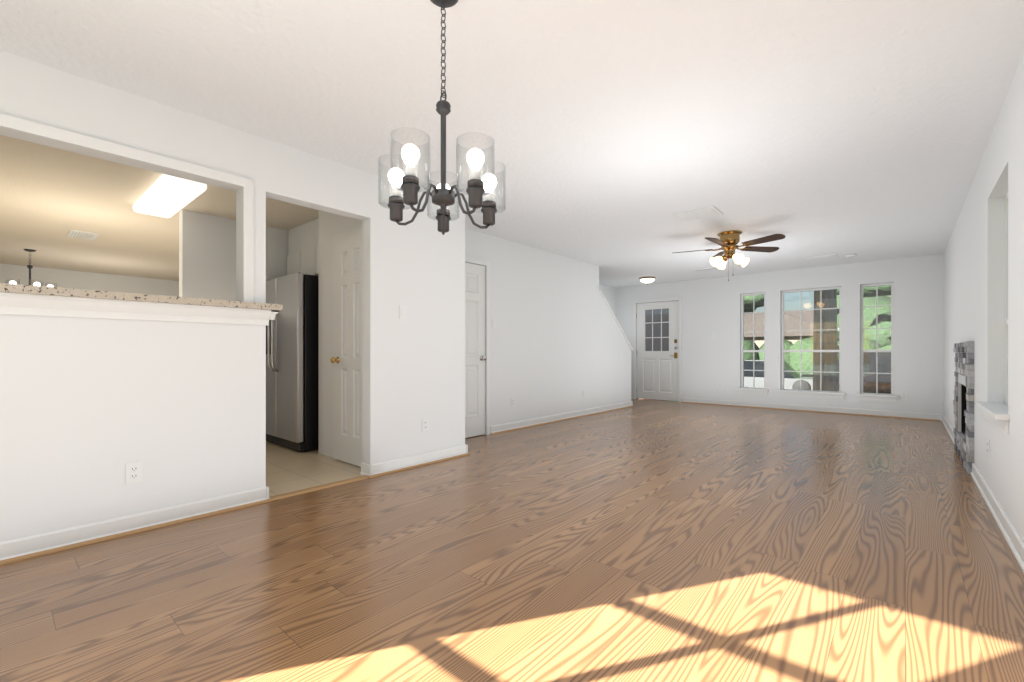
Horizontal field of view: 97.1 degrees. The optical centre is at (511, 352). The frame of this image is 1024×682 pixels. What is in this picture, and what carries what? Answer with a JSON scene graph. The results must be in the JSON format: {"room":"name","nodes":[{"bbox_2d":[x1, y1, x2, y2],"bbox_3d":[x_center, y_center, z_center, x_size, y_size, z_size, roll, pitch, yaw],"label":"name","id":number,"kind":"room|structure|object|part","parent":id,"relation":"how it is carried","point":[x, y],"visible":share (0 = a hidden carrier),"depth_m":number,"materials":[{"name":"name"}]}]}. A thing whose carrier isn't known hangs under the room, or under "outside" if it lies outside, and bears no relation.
{"room":"empty living room","nodes":[
{"label":"empty living room","id":0,"kind":"room"},
{"bbox_2d":[288,218,318,254],"bbox_3d":[-2.096,-1.290,5.127,1.070,0.298,0.408,0,0,41],"label":"cabinet","id":1,"kind":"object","parent":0,"point":[305,236],"depth_m":5.07,"materials":[{"name":"white paint"}]},
{"bbox_2d":[266,441,362,496],"bbox_3d":[-4.931,1.060,5.340,7.950,0.120,4.490,0,0,41],"label":"floor","id":2,"kind":"structure","parent":0,"point":[288,470],"depth_m":3.86,"materials":[{"name":"beige tile"}]},
{"bbox_2d":[266,273,318,451],"bbox_3d":[-2.241,0.098,4.990,0.910,1.775,0.788,0,0,41],"label":"fridge","id":3,"kind":"object","parent":2,"relation":"on","point":[292,375],"visible":0.65,"depth_m":4.58,"materials":[{"name":"silver metal"}]},
{"bbox_2d":[0,398,1023,681],"bbox_3d":[0.900,1.060,4.398,5.568,0.120,10.720,0,0,41],"label":"floor","id":4,"kind":"structure","parent":0,"point":[654,540],"depth_m":2.04,"materials":[{"name":"brown wood"}]},
{"bbox_2d":[0,50,1023,541],"bbox_3d":[-1.443,-0.220,6.435,11.778,2.440,10.720,0,0,41],"label":"wall","id":5,"kind":"structure","parent":0,"point":[90,408],"depth_m":3.52,"materials":[{"name":"white paint"}]},
{"bbox_2d":[0,113,253,301],"bbox_3d":[-2.440,-0.729,2.134,0.016,0.813,2.240,0,0,41],"label":"trim","id":6,"kind":"structure","parent":5,"relation":"attached to","point":[49,132],"depth_m":2.64,"materials":[{"name":"white paint"}]},
{"bbox_2d":[125,461,141,483],"bbox_3d":[-2.108,0.670,2.521,0.009,0.116,0.072,0,0,41],"label":"outlet","id":7,"kind":"object","parent":5,"relation":"attached to","point":[133,472],"visible":1,"depth_m":2.52,"materials":[{"name":"white plastic"}]},
{"bbox_2d":[0,486,269,559],"bbox_3d":[-2.467,0.951,2.099,0.022,0.098,2.533,0,0,41],"label":"baseboard","id":8,"kind":"structure","parent":5,"relation":"attached to","point":[17,547],"depth_m":2.48,"materials":[{"name":"white paint"}]},
{"bbox_2d":[0,497,272,564],"bbox_3d":[-2.006,0.992,2.579,0.093,0.017,1.209,0,0,41],"label":"shoe","id":9,"kind":"object","parent":5,"relation":"attached to","point":[35,554],"depth_m":2.47,"materials":[{"name":"brown wood"}]},
{"bbox_2d":[0,292,278,325],"bbox_3d":[-2.508,-0.232,2.160,0.240,0.100,2.570,0,0,41],"label":"trim","id":10,"kind":"structure","parent":5,"relation":"on","point":[35,305],"depth_m":2.47,"materials":[{"name":"white paint"}]},
{"bbox_2d":[0,283,282,310],"bbox_3d":[-2.464,-0.302,2.298,0.405,0.040,2.334,0,0,41],"label":"countertop","id":11,"kind":"structure","parent":10,"relation":"on","point":[39,290],"depth_m":2.44,"materials":[{"name":"beige stone"}]},
{"bbox_2d":[287,245,318,275],"bbox_3d":[-2.112,-0.985,5.108,1.070,0.310,0.458,0,0,41],"label":"upper cabinet","id":12,"kind":"object","parent":5,"relation":"attached to","point":[306,261],"visible":0.35,"depth_m":4.99,"materials":[{"name":"white paint"}]},
{"bbox_2d":[270,475,368,499],"bbox_3d":[-1.407,0.994,3.350,0.080,0.012,0.790,0,0,41],"label":"trim","id":13,"kind":"structure","parent":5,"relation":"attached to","point":[306,490],"depth_m":3.31,"materials":[{"name":"brown wood"}]},
{"bbox_2d":[330,233,361,466],"bbox_3d":[-1.449,-0.020,4.012,0.568,2.040,0.104,0,0,41],"label":"pantry door","id":14,"kind":"structure","parent":5,"relation":"in","point":[347,360],"depth_m":4.04,"materials":[{"name":"white paint"}]},
{"bbox_3d":[-1.623,0.070,4.139,0.060,0.060,0.068,0,0,41],"label":"knob","id":15,"kind":"part","parent":14,"relation":"part of","materials":[{"name":"gold metal"}]},
{"bbox_2d":[333,226,361,458],"bbox_3d":[-1.423,-0.051,4.048,0.680,2.100,0.016,0,0,41],"label":"trim","id":16,"kind":"structure","parent":5,"relation":"attached to","point":[358,230],"depth_m":4.25,"materials":[{"name":"white paint"}]},
{"bbox_2d":[399,305,406,318],"bbox_3d":[-0.933,-0.345,3.872,0.009,0.116,0.072,0,0,41],"label":"light switch","id":17,"kind":"object","parent":5,"relation":"attached to","point":[402,311],"visible":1,"depth_m":3.87,"materials":[{"name":"white plastic"}]},
{"bbox_2d":[364,444,467,475],"bbox_3d":[-0.791,0.951,4.027,0.022,0.098,1.085,0,0,41],"label":"baseboard","id":18,"kind":"structure","parent":5,"relation":"attached to","point":[369,469],"depth_m":3.94,"materials":[{"name":"white paint"}]},
{"bbox_2d":[369,453,469,477],"bbox_3d":[-0.771,0.992,3.981,0.067,0.017,1.101,0,0,41],"label":"shoe","id":19,"kind":"object","parent":5,"relation":"attached to","point":[401,469],"depth_m":3.95,"materials":[{"name":"brown wood"}]},
{"bbox_2d":[422,418,428,431],"bbox_3d":[-0.776,0.650,4.054,0.008,0.116,0.072,0,0,41],"label":"outlet","id":20,"kind":"object","parent":5,"relation":"attached to","point":[424,425],"visible":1,"depth_m":4.05,"materials":[{"name":"white plastic"}]},
{"bbox_2d":[465,262,486,437],"bbox_3d":[-0.558,-0.027,5.189,0.103,2.034,0.748,0,0,41],"label":"closet door","id":21,"kind":"structure","parent":5,"relation":"in","point":[475,358],"depth_m":5.35,"materials":[{"name":"white paint"}]},
{"bbox_3d":[-0.342,0.070,5.412,0.068,0.060,0.060,0,0,41],"label":"knob","id":22,"kind":"part","parent":21,"relation":"part of","materials":[{"name":"silver metal"}]},
{"bbox_2d":[465,256,489,434],"bbox_3d":[-0.560,-0.056,5.190,0.016,2.110,0.880,0,0,41],"label":"trim","id":23,"kind":"structure","parent":5,"relation":"attached to","point":[467,259],"depth_m":5.48,"materials":[{"name":"white paint"}]},
{"bbox_2d":[511,398,514,406],"bbox_3d":[0.015,0.646,5.857,0.009,0.116,0.072,0,0,41],"label":"outlet","id":24,"kind":"object","parent":5,"relation":"attached to","point":[512,402],"visible":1,"depth_m":5.85,"materials":[{"name":"white plastic"}]},
{"bbox_2d":[490,398,632,433],"bbox_3d":[0.985,0.951,6.974,0.037,0.098,3.808,0,0,41],"label":"baseboard","id":25,"kind":"structure","parent":5,"relation":"attached to","point":[501,427],"depth_m":6.53,"materials":[{"name":"white paint"}]},
{"bbox_2d":[492,405,633,433],"bbox_3d":[1.019,0.992,6.925,0.077,0.017,3.818,0,0,41],"label":"shoe","id":26,"kind":"object","parent":5,"relation":"attached to","point":[632,405],"depth_m":6.56,"materials":[{"name":"brown wood"}]},
{"bbox_2d":[599,289,632,350],"bbox_3d":[1.799,-0.542,8.008,0.160,1.025,1.209,0,0,41],"label":"trim","id":27,"kind":"structure","parent":5,"relation":"on","point":[614,316],"depth_m":7.92,"materials":[{"name":"white paint"}]},
{"bbox_2d":[633,297,681,401],"bbox_3d":[3.019,-0.061,9.449,1.050,2.120,0.015,0,0,41],"label":"trim","id":28,"kind":"structure","parent":5,"relation":"attached to","point":[674,298],"depth_m":9.37,"materials":[{"name":"white paint"}]},
{"bbox_2d":[637,301,678,400],"bbox_3d":[3.042,-0.032,9.474,0.918,2.044,0.107,0,0,41],"label":"front door","id":29,"kind":"structure","parent":5,"relation":"in","point":[657,352],"depth_m":9.48,"materials":[{"name":"white paint"}]},
{"bbox_3d":[3.052,-0.470,9.507,0.538,0.900,0.004,0,0,41],"label":"glass","id":30,"kind":"part","parent":29,"relation":"part of","materials":[{"name":"clear glass"}]},
{"bbox_3d":[3.295,-0.075,9.224,0.132,0.390,0.062,0,0,41],"label":"handle","id":31,"kind":"part","parent":29,"relation":"part of","materials":[{"name":"gold metal"}]},
{"bbox_2d":[736,388,768,394],"bbox_3d":[4.400,0.716,8.266,0.522,0.109,0.120,0,0,41],"label":"window sill","id":32,"kind":"structure","parent":5,"relation":"in","point":[752,391],"depth_m":8.25,"materials":[{"name":"white paint"}]},
{"bbox_2d":[741,292,764,388],"bbox_3d":[4.462,-0.203,8.338,0.418,1.771,0.060,0,0,41],"label":"window","id":33,"kind":"structure","parent":5,"relation":"in","point":[742,339],"depth_m":8.36,"materials":[{"name":"white paint"}]},
{"bbox_2d":[776,390,844,399],"bbox_3d":[5.065,0.716,7.687,0.974,0.109,0.120,0,0,41],"label":"window sill","id":34,"kind":"structure","parent":5,"relation":"in","point":[788,393],"depth_m":7.65,"materials":[{"name":"white paint"}]},
{"bbox_2d":[682,401,939,420],"bbox_3d":[4.786,0.992,7.785,3.744,0.017,0.164,0,0,41],"label":"shoe","id":35,"kind":"object","parent":5,"relation":"attached to","point":[682,401],"depth_m":7.54,"materials":[{"name":"brown"}]},
{"bbox_2d":[682,398,939,419],"bbox_3d":[4.862,0.951,7.843,3.808,0.098,0.023,0,0,41],"label":"baseboard","id":36,"kind":"structure","parent":5,"relation":"attached to","point":[714,401],"depth_m":7.56,"materials":[{"name":"white paint"}]},
{"bbox_2d":[781,286,841,392],"bbox_3d":[5.127,-0.203,7.760,0.870,1.771,0.060,0,0,41],"label":"window","id":37,"kind":"structure","parent":5,"relation":"in","point":[820,351],"depth_m":7.72,"materials":[{"name":"clear glass"}]},
{"bbox_2d":[860,282,893,394],"bbox_3d":[5.795,-0.203,7.179,0.412,1.771,0.060,0,0,41],"label":"window","id":38,"kind":"structure","parent":5,"relation":"in","point":[877,351],"depth_m":7.17,"materials":[{"name":"white paint"}]},
{"bbox_2d":[856,393,897,402],"bbox_3d":[5.733,0.716,7.107,0.516,0.109,0.120,0,0,41],"label":"window sill","id":39,"kind":"structure","parent":5,"relation":"in","point":[861,397],"depth_m":7.08,"materials":[{"name":"white paint"}]},
{"bbox_2d":[940,414,954,444],"bbox_3d":[5.491,0.951,5.681,0.022,0.098,2.380,0,0,41],"label":"baseboard","id":40,"kind":"structure","parent":5,"relation":"attached to","point":[947,425],"depth_m":5.76,"materials":[{"name":"white paint"}]},
{"bbox_2d":[953,341,973,473],"bbox_3d":[4.441,0.453,4.069,0.592,1.093,1.428,0,0,41],"label":"fireplace","id":41,"kind":"object","parent":5,"relation":"attached to","point":[963,404],"visible":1,"depth_m":4.04,"materials":[{"name":"stone"}]},
{"bbox_3d":[4.241,0.507,4.244,0.021,0.585,0.870,0,0,41],"label":"frame","id":42,"kind":"part","parent":41,"relation":"part of","materials":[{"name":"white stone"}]},
{"bbox_2d":[987,438,989,456],"bbox_3d":[3.212,0.640,3.051,0.009,0.116,0.072,0,0,41],"label":"electrical outlet","id":43,"kind":"object","parent":5,"relation":"attached to","point":[988,446],"visible":1,"depth_m":3.03,"materials":[{"name":"white plastic"}]},
{"bbox_2d":[975,401,1009,434],"bbox_3d":[3.001,0.394,2.793,0.120,0.109,0.919,0,0,41],"label":"window sill","id":44,"kind":"structure","parent":5,"relation":"in","point":[996,415],"depth_m":2.68,"materials":[{"name":"white paint"}]},
{"bbox_2d":[970,463,1023,572],"bbox_3d":[1.617,0.951,1.224,0.022,0.098,6.570,0,0,41],"label":"baseboard","id":45,"kind":"structure","parent":5,"relation":"attached to","point":[1014,540],"depth_m":2.57,"materials":[{"name":"white paint"}]},
{"bbox_2d":[1005,192,1007,405],"bbox_3d":[3.080,-0.344,2.724,0.060,1.413,0.815,0,0,41],"label":"window","id":46,"kind":"structure","parent":5,"relation":"in","point":[1006,299],"depth_m":3.02,"materials":[{"name":"white paint"}]},
{"bbox_2d":[0,0,1023,287],"bbox_3d":[-1.443,-1.500,6.435,11.778,0.120,10.720,0,0,41],"label":"ceiling","id":47,"kind":"structure","parent":0,"point":[620,132],"depth_m":2.69,"materials":[{"name":"white paint"}]},
{"bbox_2d":[5,249,56,286],"bbox_3d":[-6.746,-1.089,6.352,0.522,0.703,0.505,0,0,41],"label":"pendant chandelier","id":48,"kind":"object","parent":47,"relation":"hanging from","point":[30,267],"visible":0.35,"depth_m":6.30,"materials":[{"name":"grey metal"}]},
{"bbox_2d":[66,230,98,239],"bbox_3d":[-5.257,-1.432,5.537,0.450,0.016,0.250,0,0,41],"label":"ceiling vent","id":49,"kind":"object","parent":47,"relation":"in","point":[81,235],"visible":0.98,"depth_m":5.50,"materials":[{"name":"white plastic"}]},
{"bbox_2d":[133,174,206,217],"bbox_3d":[-3.114,-1.397,4.085,1.220,0.084,0.300,0,0,41],"label":"kitchen ceiling light","id":50,"kind":"object","parent":47,"relation":"attached to","point":[166,196],"visible":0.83,"depth_m":3.93,"materials":[{"name":"white plastic"}]},
{"bbox_2d":[378,0,505,234],"bbox_3d":[-0.268,-0.979,1.804,0.512,0.923,0.521,0,0,41],"label":"dining chandelier","id":51,"kind":"object","parent":47,"relation":"hanging from","point":[443,195],"visible":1,"depth_m":1.79,"materials":[{"name":"grey metal"}]},
{"bbox_3d":[-0.268,-0.692,1.804,0.512,0.178,0.521,0,0,41],"label":"glass","id":52,"kind":"part","parent":51,"relation":"part of","materials":[{"name":"clear glass"}]},
{"bbox_2d":[639,276,655,283],"bbox_3d":[2.609,-1.377,8.717,0.310,0.125,0.310,0,0,41],"label":"ceiling light","id":53,"kind":"object","parent":47,"relation":"attached to","point":[648,279],"visible":1,"depth_m":8.62,"materials":[{"name":"white glass"}]},
{"bbox_3d":[2.609,-1.373,8.717,0.270,0.070,0.270,0,0,41],"label":"glass","id":54,"kind":"part","parent":53,"relation":"part of","materials":[{"name":"white glass"}]},
{"bbox_2d":[671,206,722,221],"bbox_3d":[1.925,-1.432,4.699,0.420,0.016,0.320,0,0,41],"label":"attic access hatch","id":55,"kind":"object","parent":47,"relation":"in","point":[698,213],"visible":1,"depth_m":4.67,"materials":[{"name":"white plastic"}]},
{"bbox_2d":[694,267,716,270],"bbox_3d":[3.319,-1.432,7.781,0.360,0.016,0.120,0,0,41],"label":"ceiling vent","id":56,"kind":"object","parent":47,"relation":"in","point":[705,269],"visible":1,"depth_m":7.76,"materials":[{"name":"white plastic"}]},
{"bbox_2d":[673,230,784,280],"bbox_3d":[2.592,-1.153,5.434,1.261,0.574,1.222,0,0,41],"label":"ceiling fan","id":57,"kind":"object","parent":47,"relation":"hanging from","point":[728,241],"visible":1,"depth_m":5.40,"materials":[{"name":"brown wood"}]},
{"bbox_2d":[804,254,837,259],"bbox_3d":[4.650,-1.432,6.797,0.400,0.016,0.200,0,0,41],"label":"ceiling vent","id":58,"kind":"object","parent":47,"relation":"in","point":[821,256],"visible":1,"depth_m":6.78,"materials":[{"name":"white plastic"}]},
{"bbox_2d":[846,254,856,257],"bbox_3d":[4.992,-1.423,6.658,0.130,0.034,0.130,0,0,41],"label":"smoke detector","id":59,"kind":"object","parent":47,"relation":"attached to","point":[850,255],"visible":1,"depth_m":6.63,"materials":[{"name":"white plastic"}]},
{"label":"outside","id":60,"kind":"structure","parent":0,"visible":0},
{"bbox_3d":[22.962,1.950,26.415,180.000,0.300,210.000,0,0,41],"label":"ground","id":61,"kind":"structure","parent":60,"visible":0},
{"bbox_2d":[744,360,812,389],"bbox_3d":[11.538,1.075,20.445,4.610,1.450,1.920,0,0,41],"label":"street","id":62,"kind":"structure","parent":61,"relation":"on","point":[786,378],"depth_m":19.84,"materials":[{"name":"grey"}]},
{"bbox_2d":[744,309,838,347],"bbox_3d":[27.978,-2.325,48.952,17.200,8.250,14.600,0,0,41],"label":"house","id":63,"kind":"structure","parent":61,"relation":"on","point":[788,337],"depth_m":43.09,"materials":[{"name":"brown paint"}]},
{"bbox_2d":[744,337,890,374],"bbox_3d":[14.770,0.671,16.680,27.648,3.990,24.782,0,0,41],"label":"hedge","id":64,"kind":"object","parent":61,"relation":"on","point":[791,354],"depth_m":25.94,"materials":[{"name":"green plant"}]},
{"bbox_2d":[813,289,837,390],"bbox_3d":[8.936,-5.600,12.902,0.680,14.800,0.680,0,0,41],"label":"trunk","id":65,"kind":"object","parent":61,"relation":"on","point":[827,346],"depth_m":12.67,"materials":[{"name":"brown plant"}]},
{"bbox_2d":[801,352,890,386],"bbox_3d":[16.454,0.860,21.207,4.910,1.880,2.070,0,0,41],"label":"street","id":66,"kind":"structure","parent":61,"relation":"on","point":[872,368],"depth_m":20.23,"materials":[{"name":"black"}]},
{"bbox_2d":[863,380,890,393],"bbox_3d":[15.241,0.860,15.239,5.410,1.880,2.120,0,0,41],"label":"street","id":67,"kind":"structure","parent":61,"relation":"on","point":[883,387],"depth_m":16.01,"materials":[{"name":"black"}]},
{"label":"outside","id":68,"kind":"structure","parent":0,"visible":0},
{"bbox_2d":[744,285,890,346],"bbox_3d":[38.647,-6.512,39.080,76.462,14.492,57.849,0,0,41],"label":"tree","id":69,"kind":"object","parent":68,"point":[865,317],"depth_m":30.33,"materials":[{"name":"green plant"}]}
]}

